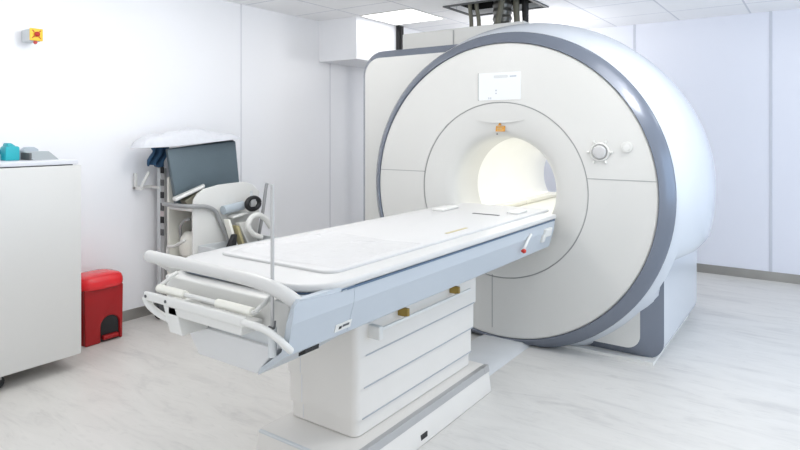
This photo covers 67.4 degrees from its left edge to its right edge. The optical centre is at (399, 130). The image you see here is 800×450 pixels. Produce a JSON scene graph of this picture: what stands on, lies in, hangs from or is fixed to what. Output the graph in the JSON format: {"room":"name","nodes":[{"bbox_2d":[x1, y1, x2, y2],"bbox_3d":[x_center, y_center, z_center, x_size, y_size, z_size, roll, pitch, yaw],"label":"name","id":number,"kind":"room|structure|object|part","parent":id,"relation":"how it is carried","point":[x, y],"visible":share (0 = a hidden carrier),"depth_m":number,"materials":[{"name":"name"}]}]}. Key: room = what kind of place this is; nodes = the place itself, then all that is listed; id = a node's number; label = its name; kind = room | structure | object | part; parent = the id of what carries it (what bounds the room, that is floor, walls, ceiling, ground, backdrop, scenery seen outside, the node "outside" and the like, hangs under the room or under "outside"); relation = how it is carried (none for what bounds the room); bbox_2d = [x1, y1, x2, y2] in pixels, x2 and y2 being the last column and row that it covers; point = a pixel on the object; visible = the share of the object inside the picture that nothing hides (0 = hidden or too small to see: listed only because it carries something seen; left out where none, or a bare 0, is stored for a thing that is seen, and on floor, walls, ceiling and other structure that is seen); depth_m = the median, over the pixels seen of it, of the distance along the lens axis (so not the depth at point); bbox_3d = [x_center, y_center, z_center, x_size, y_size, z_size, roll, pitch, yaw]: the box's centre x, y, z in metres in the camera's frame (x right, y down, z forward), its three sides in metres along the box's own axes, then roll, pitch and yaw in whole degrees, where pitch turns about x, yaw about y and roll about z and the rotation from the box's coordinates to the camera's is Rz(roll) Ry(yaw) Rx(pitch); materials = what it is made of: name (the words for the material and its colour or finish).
{"room":"radiology room","nodes":[
{"label":"radiology room","id":0,"kind":"room"},
{"bbox_2d":[0,0,364,310],"bbox_3d":[-1.651,0.135,4.770,0.090,2.430,6.984,0,0,35],"label":"wall","id":1,"kind":"structure","parent":0,"point":[104,76],"depth_m":4.46,"materials":[{"name":"paint"}]},
{"bbox_2d":[21,28,42,43],"bbox_3d":[-2.263,-0.578,3.693,0.148,0.097,0.076,0,0,35],"label":"emergency stop button","id":2,"kind":"object","parent":1,"relation":"attached to","point":[31,35],"visible":1,"depth_m":3.66,"materials":[{"name":"yellow plastic"}]},
{"bbox_3d":[-2.221,-0.589,3.664,0.007,0.076,0.076,0,0,35],"label":"yellow plate","id":3,"kind":"part","parent":2,"relation":"part of","materials":[{"name":"yellow plastic"}]},
{"bbox_2d":[122,303,156,321],"bbox_3d":[-1.636,1.313,4.705,0.011,0.074,6.894,0,0,35],"label":"baseboard","id":4,"kind":"structure","parent":1,"relation":"attached to","point":[138,312],"depth_m":4.32,"materials":[{"name":"metal"}]},
{"bbox_2d":[133,172,159,189],"bbox_3d":[-1.832,0.353,4.334,0.117,0.130,0.148,0,0,35],"label":"wall bracket","id":5,"kind":"object","parent":1,"relation":"attached to","point":[142,186],"visible":1,"depth_m":4.29,"materials":[{"name":"white plastic"}]},
{"bbox_3d":[-1.862,0.360,4.275,0.099,0.117,0.018,0,0,35],"label":"arm","id":6,"kind":"part","parent":5,"relation":"part of","materials":[{"name":"white plastic"}]},
{"bbox_3d":[-1.831,0.407,4.335,0.117,0.022,0.144,0,0,35],"label":"rail","id":7,"kind":"part","parent":5,"relation":"part of","materials":[{"name":"white plastic"}]},
{"bbox_2d":[240,4,241,181],"bbox_3d":[-1.354,0.098,5.112,0.004,2.356,0.011,0,0,35],"label":"trim","id":8,"kind":"structure","parent":1,"relation":"attached to","point":[240,4],"depth_m":5.11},
{"bbox_2d":[330,63,330,226],"bbox_3d":[-0.703,0.098,6.037,0.004,2.356,0.011,0,0,35],"label":"trim","id":9,"kind":"structure","parent":1,"relation":"attached to","point":[330,63],"depth_m":6.04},
{"bbox_2d":[319,16,419,67],"bbox_3d":[-0.034,-0.880,6.581,0.472,0.400,1.982,0,0,35],"label":"soffit","id":10,"kind":"object","parent":1,"relation":"attached to","point":[348,41],"depth_m":5.80,"materials":[{"name":"paint"}]},
{"bbox_2d":[0,272,799,449],"bbox_3d":[0.962,1.395,2.932,6.480,0.090,6.984,0,0,35],"label":"floor","id":11,"kind":"structure","parent":0,"point":[729,377],"depth_m":3.04,"materials":[{"name":"laminate"}]},
{"bbox_2d":[0,159,80,387],"bbox_3d":[-2.355,0.757,3.105,0.531,1.186,1.129,0,0,35],"label":"base cabinet","id":12,"kind":"object","parent":11,"relation":"on","point":[40,200],"visible":0.91,"depth_m":3.23,"materials":[{"name":"laminate"}]},
{"bbox_2d":[0,159,77,166],"bbox_3d":[-2.363,0.175,3.103,0.520,0.023,1.116,0,0,35],"label":"countertop","id":13,"kind":"structure","parent":12,"relation":"on","point":[18,163],"depth_m":3.24,"materials":[{"name":"laminate"}]},
{"bbox_2d":[0,143,19,160],"bbox_3d":[-2.167,0.115,3.333,0.072,0.097,0.070,0,0,35],"label":"tape dispenser","id":14,"kind":"object","parent":13,"relation":"on","point":[8,151],"visible":1,"depth_m":3.31,"materials":[{"name":"teal plastic"}]},
{"bbox_3d":[-2.169,0.076,3.330,0.061,0.018,0.042,0,0,35],"label":"lid","id":15,"kind":"part","parent":14,"relation":"part of","materials":[{"name":"teal plastic"}]},
{"bbox_2d":[20,147,57,159],"bbox_3d":[-2.085,0.128,3.452,0.178,0.072,0.151,0,0,35],"label":"holder","id":16,"kind":"object","parent":13,"relation":"on","point":[26,153],"visible":0.89,"depth_m":3.42,"materials":[{"name":"plastic"}]},
{"bbox_2d":[81,269,122,346],"bbox_3d":[-1.971,1.131,3.892,0.240,0.438,0.296,0,0,35],"label":"pedal bin","id":17,"kind":"object","parent":11,"relation":"on","point":[101,289],"visible":0.92,"depth_m":3.82,"materials":[{"name":"red plastic"}]},
{"bbox_3d":[-1.971,0.958,3.892,0.240,0.092,0.296,0,0,35],"label":"lid","id":18,"kind":"part","parent":17,"relation":"part of","materials":[{"name":"red plastic"}]},
{"bbox_2d":[155,167,277,318],"bbox_3d":[-1.350,0.805,4.439,0.621,1.088,0.723,0,0,35],"label":"trolley","id":19,"kind":"object","parent":11,"relation":"on","point":[207,225],"depth_m":4.33,"materials":[{"name":"beige plastic"}]},
{"bbox_3d":[-1.748,0.765,4.375,0.036,0.990,0.030,0,0,35],"label":"frame post","id":20,"kind":"part","parent":19,"relation":"part of","materials":[{"name":"grey metal"}]},
{"bbox_3d":[-1.513,0.762,4.316,0.214,0.303,0.269,0,0,35],"label":"head coil","id":21,"kind":"part","parent":19,"relation":"part of","materials":[{"name":"white plastic"}]},
{"bbox_2d":[169,207,191,211],"bbox_3d":[-1.389,0.547,4.477,0.267,0.032,0.574,0,0,35],"label":"shelf","id":22,"kind":"object","parent":19,"relation":"attached to","point":[171,209],"depth_m":4.27,"materials":[{"name":"white plastic"}]},
{"bbox_2d":[172,184,204,203],"bbox_3d":[-1.484,0.456,4.241,0.239,0.147,0.095,0,0,-42],"label":"plate","id":23,"kind":"object","parent":19,"relation":"on","point":[189,195],"visible":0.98,"depth_m":4.21,"materials":[{"name":"white plastic"}]},
{"bbox_2d":[165,140,238,203],"bbox_3d":[-1.476,0.300,4.482,0.101,0.460,0.649,0,0,35],"label":"foam block","id":24,"kind":"object","parent":19,"relation":"on","point":[214,163],"visible":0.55,"depth_m":4.42,"materials":[{"name":"fabric"}]},
{"bbox_2d":[131,127,240,147],"bbox_3d":[-1.549,0.045,4.407,0.252,0.145,0.855,0,0,35],"label":"pillow","id":25,"kind":"object","parent":24,"relation":"on","point":[185,136],"visible":1,"depth_m":4.25,"materials":[{"name":"white fabric"}]},
{"bbox_2d":[147,147,168,167],"bbox_3d":[-1.755,0.183,4.342,0.081,0.164,0.162,0,0,35],"label":"cloth","id":26,"kind":"object","parent":25,"relation":"hanging from","point":[157,157],"visible":0.87,"depth_m":4.33,"materials":[{"name":"blue fabric"}]},
{"bbox_2d":[224,219,236,244],"bbox_3d":[-1.206,0.759,4.301,0.106,0.257,0.056,0,0,-32],"label":"panel","id":27,"kind":"object","parent":19,"relation":"in","point":[228,224],"visible":0.45,"depth_m":4.28,"materials":[{"name":"beige plastic"}]},
{"bbox_2d":[226,234,236,246],"bbox_3d":[-1.196,0.808,4.198,0.036,0.158,0.116,0,0,35],"label":"wedge","id":28,"kind":"object","parent":19,"relation":"in","point":[232,241],"visible":0.49,"depth_m":4.21,"materials":[{"name":"plastic"}]},
{"bbox_2d":[220,201,244,214],"bbox_3d":[-1.218,0.560,4.378,0.065,0.082,0.186,0,0,35],"label":"bolster","id":29,"kind":"object","parent":19,"relation":"attached to","point":[226,209],"visible":0.93,"depth_m":4.34,"materials":[{"name":"white fabric"}]},
{"bbox_2d":[232,225,243,244],"bbox_3d":[-1.165,0.786,4.359,0.080,0.203,0.075,0,0,35],"label":"panel","id":30,"kind":"object","parent":19,"relation":"in","point":[236,228],"visible":0.55,"depth_m":4.34,"materials":[{"name":"beige plastic"}]},
{"bbox_2d":[198,235,277,252],"bbox_3d":[-1.162,0.850,4.349,0.209,0.101,0.558,0,0,35],"label":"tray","id":31,"kind":"object","parent":19,"relation":"on","point":[219,243],"depth_m":4.28,"materials":[{"name":"white plastic"}]},
{"bbox_2d":[227,209,256,218],"bbox_3d":[-1.165,0.608,4.434,0.094,0.044,0.242,0,0,35],"label":"board","id":32,"kind":"object","parent":19,"relation":"attached to","point":[244,212],"visible":0.73,"depth_m":4.39,"materials":[{"name":"white plastic"}]},
{"bbox_2d":[235,221,257,242],"bbox_3d":[-1.119,0.777,4.424,0.080,0.221,0.187,0,0,35],"label":"panel","id":33,"kind":"object","parent":19,"relation":"in","point":[247,238],"visible":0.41,"depth_m":4.38,"materials":[{"name":"white plastic"}]},
{"bbox_2d":[244,191,261,211],"bbox_3d":[-1.089,0.518,4.435,0.045,0.154,0.154,0,0,35],"label":"wheel","id":34,"kind":"object","parent":19,"relation":"attached to","point":[250,204],"visible":1,"depth_m":4.41,"materials":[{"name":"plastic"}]},
{"bbox_3d":[-1.036,0.701,4.418,0.041,0.212,0.253,0,0,35],"label":"loop coil","id":35,"kind":"part","parent":19,"relation":"part of","materials":[{"name":"white plastic"}]},
{"bbox_2d":[142,184,555,449],"bbox_3d":[0.001,0.757,2.899,0.800,1.186,2.331,0,0,35],"label":"table","id":36,"kind":"object","parent":11,"relation":"on","point":[370,321],"visible":1,"depth_m":2.42,"materials":[{"name":"white plastic"}]},
{"bbox_3d":[-0.802,0.640,2.099,0.225,0.121,0.044,0,0,8],"label":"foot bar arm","id":37,"kind":"part","parent":36,"relation":"part of","materials":[{"name":"white plastic"}]},
{"bbox_3d":[-0.608,0.509,2.052,0.779,0.145,0.179,0,0,35],"label":"push handle","id":38,"kind":"part","parent":36,"relation":"part of","materials":[{"name":"plastic"}]},
{"bbox_2d":[166,270,289,337],"bbox_3d":[-0.576,0.589,2.094,0.651,0.128,0.117,0,0,35],"label":"shelf","id":39,"kind":"object","parent":36,"relation":"attached to","point":[196,284],"depth_m":2.03,"materials":[{"name":"white plastic"}]},
{"bbox_3d":[-0.402,0.620,1.800,0.166,0.100,0.047,0,0,8],"label":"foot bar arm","id":40,"kind":"part","parent":36,"relation":"part of","materials":[{"name":"white plastic"}]},
{"bbox_2d":[268,326,276,357],"bbox_3d":[-0.392,0.648,1.844,0.026,0.090,0.027,0,0,35],"label":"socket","id":41,"kind":"object","parent":36,"relation":"attached to","point":[272,345],"depth_m":1.83,"materials":[{"name":"grey plastic"}]},
{"bbox_3d":[-0.192,0.651,2.005,0.014,0.027,0.081,0,0,35],"label":"maker plate","id":42,"kind":"part","parent":36,"relation":"part of","materials":[{"name":"white plastic"}]},
{"bbox_3d":[-0.104,0.796,2.384,0.076,0.054,0.027,0,0,35],"label":"rail","id":43,"kind":"part","parent":36,"relation":"part of","materials":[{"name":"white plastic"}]},
{"bbox_3d":[0.133,0.786,2.674,0.011,0.013,0.747,0,0,35],"label":"accessory rail","id":44,"kind":"part","parent":36,"relation":"part of","materials":[{"name":"white plastic"}]},
{"bbox_3d":[0.677,0.593,3.190,0.027,0.083,0.108,0,0,35],"label":"release lever","id":45,"kind":"part","parent":36,"relation":"part of","materials":[{"name":"white plastic"}]},
{"bbox_2d":[469,334,530,375],"bbox_3d":[0.488,1.337,3.596,0.345,0.025,0.792,0,0,35],"label":"duct","id":46,"kind":"object","parent":11,"relation":"on","point":[496,352],"visible":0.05,"depth_m":3.62,"materials":[{"name":"plastic"}]},
{"bbox_2d":[364,21,715,365],"bbox_3d":[1.062,0.277,4.548,2.417,2.146,1.678,0,0,35],"label":"scanner","id":47,"kind":"object","parent":11,"relation":"on","point":[475,114],"visible":0.89,"depth_m":3.68,"materials":[{"name":"white plastic"}]},
{"bbox_3d":[0.196,0.356,4.319,1.139,1.825,0.001,0,0,35],"label":"housing panel","id":48,"kind":"part","parent":47,"relation":"part of","materials":[{"name":"white plastic"}]},
{"bbox_3d":[0.187,0.352,4.361,1.202,1.932,0.058,0,0,35],"label":"housing trim","id":49,"kind":"part","parent":47,"relation":"part of","materials":[{"name":"white plastic"}]},
{"bbox_2d":[468,4,472,26],"bbox_3d":[0.605,-1.052,5.153,0.053,0.507,0.034,0,0,35],"label":"hose","id":50,"kind":"object","parent":47,"relation":"attached to","point":[470,12],"visible":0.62,"depth_m":5.14,"materials":[{"name":"grey plastic"}]},
{"bbox_2d":[474,3,480,25],"bbox_3d":[0.660,-1.052,5.114,0.063,0.507,0.034,0,0,35],"label":"hose","id":51,"kind":"object","parent":47,"relation":"attached to","point":[476,5],"visible":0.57,"depth_m":5.10,"materials":[{"name":"grey plastic"}]},
{"bbox_2d":[495,0,503,23],"bbox_3d":[0.838,-1.051,5.066,0.091,0.508,0.049,0,0,35],"label":"hose","id":52,"kind":"object","parent":47,"relation":"attached to","point":[501,2],"visible":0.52,"depth_m":5.04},
{"bbox_2d":[492,0,511,23],"bbox_3d":[0.892,-1.065,5.226,0.173,0.534,0.173,0,0,35],"label":"duct","id":53,"kind":"object","parent":47,"relation":"attached to","point":[507,11],"visible":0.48,"depth_m":5.16,"materials":[{"name":"grey plastic"}]},
{"bbox_2d":[513,0,519,21],"bbox_3d":[0.992,-1.052,5.106,0.054,0.507,0.072,0,0,-21],"label":"hose","id":54,"kind":"object","parent":47,"relation":"attached to","point":[516,12],"visible":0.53,"depth_m":5.09,"materials":[{"name":"grey plastic"}]},
{"bbox_2d":[522,0,528,22],"bbox_3d":[1.067,-1.052,5.103,0.063,0.507,0.058,0,0,35],"label":"hose","id":55,"kind":"object","parent":47,"relation":"attached to","point":[525,3],"visible":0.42,"depth_m":5.08,"materials":[{"name":"black plastic"}]},
{"bbox_3d":[1.099,1.022,3.728,0.749,0.522,0.001,0,0,35],"label":"foot housing panel","id":56,"kind":"part","parent":47,"relation":"part of","materials":[{"name":"white plastic"}]},
{"bbox_3d":[1.164,1.051,3.715,0.869,0.580,0.054,0,0,35],"label":"foot housing trim","id":57,"kind":"part","parent":47,"relation":"part of","materials":[{"name":"grey plastic"}]},
{"bbox_2d":[224,0,799,31],"bbox_3d":[0.962,-1.103,2.932,6.480,0.045,6.984,0,0,35],"label":"ceiling","id":58,"kind":"structure","parent":0,"point":[586,14],"depth_m":5.38,"materials":[{"name":"paint"}]},
{"bbox_2d":[396,25,403,49],"bbox_3d":[0.005,0.135,6.175,0.053,2.430,0.081,0,0,35],"label":"pipe","id":59,"kind":"object","parent":58,"relation":"hanging from","point":[399,29],"visible":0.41,"depth_m":6.15,"materials":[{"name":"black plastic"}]},
{"bbox_2d":[360,8,445,24],"bbox_3d":[0.030,-1.075,5.667,0.585,0.009,0.585,0,0,35],"label":"recessed light","id":60,"kind":"object","parent":58,"relation":"in","point":[409,15],"visible":1,"depth_m":5.63,"materials":[{"name":"white plastic"}]},
{"bbox_2d":[443,0,548,16],"bbox_3d":[0.830,-1.075,5.193,0.747,0.011,0.540,0,0,35],"label":"trim","id":61,"kind":"structure","parent":58,"relation":"attached to","point":[534,1],"depth_m":5.15,"materials":[{"name":"grey metal"}]},
{"bbox_2d":[461,0,532,9],"bbox_3d":[0.830,-1.251,5.193,0.747,0.252,0.540,0,0,35],"label":"trim","id":62,"kind":"structure","parent":58,"relation":"attached to","point":[484,5],"depth_m":5.51,"materials":[{"name":"grey metal"}]},
{"bbox_2d":[544,9,799,274],"bbox_3d":[2.982,0.135,5.726,6.390,2.430,0.090,0,0,35],"label":"wall","id":63,"kind":"structure","parent":0,"point":[720,64],"depth_m":5.54,"materials":[{"name":"white paint"}]},
{"bbox_2d":[633,24,635,50],"bbox_3d":[2.380,0.095,6.091,0.023,2.349,0.005,0,0,35],"label":"trim","id":64,"kind":"structure","parent":63,"relation":"attached to","point":[634,26],"depth_m":6.09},
{"bbox_2d":[697,263,799,283],"bbox_3d":[2.957,1.310,5.682,6.379,0.081,0.011,0,0,35],"label":"baseboard","id":65,"kind":"structure","parent":63,"relation":"attached to","point":[705,268],"depth_m":5.50,"materials":[{"name":"metal"}]},
{"bbox_2d":[769,11,771,271],"bbox_3d":[3.345,0.095,5.412,0.023,2.349,0.005,0,0,35],"label":"trim","id":66,"kind":"structure","parent":63,"relation":"attached to","point":[770,12],"depth_m":5.41,"materials":[{"name":"white paint"}]}
]}

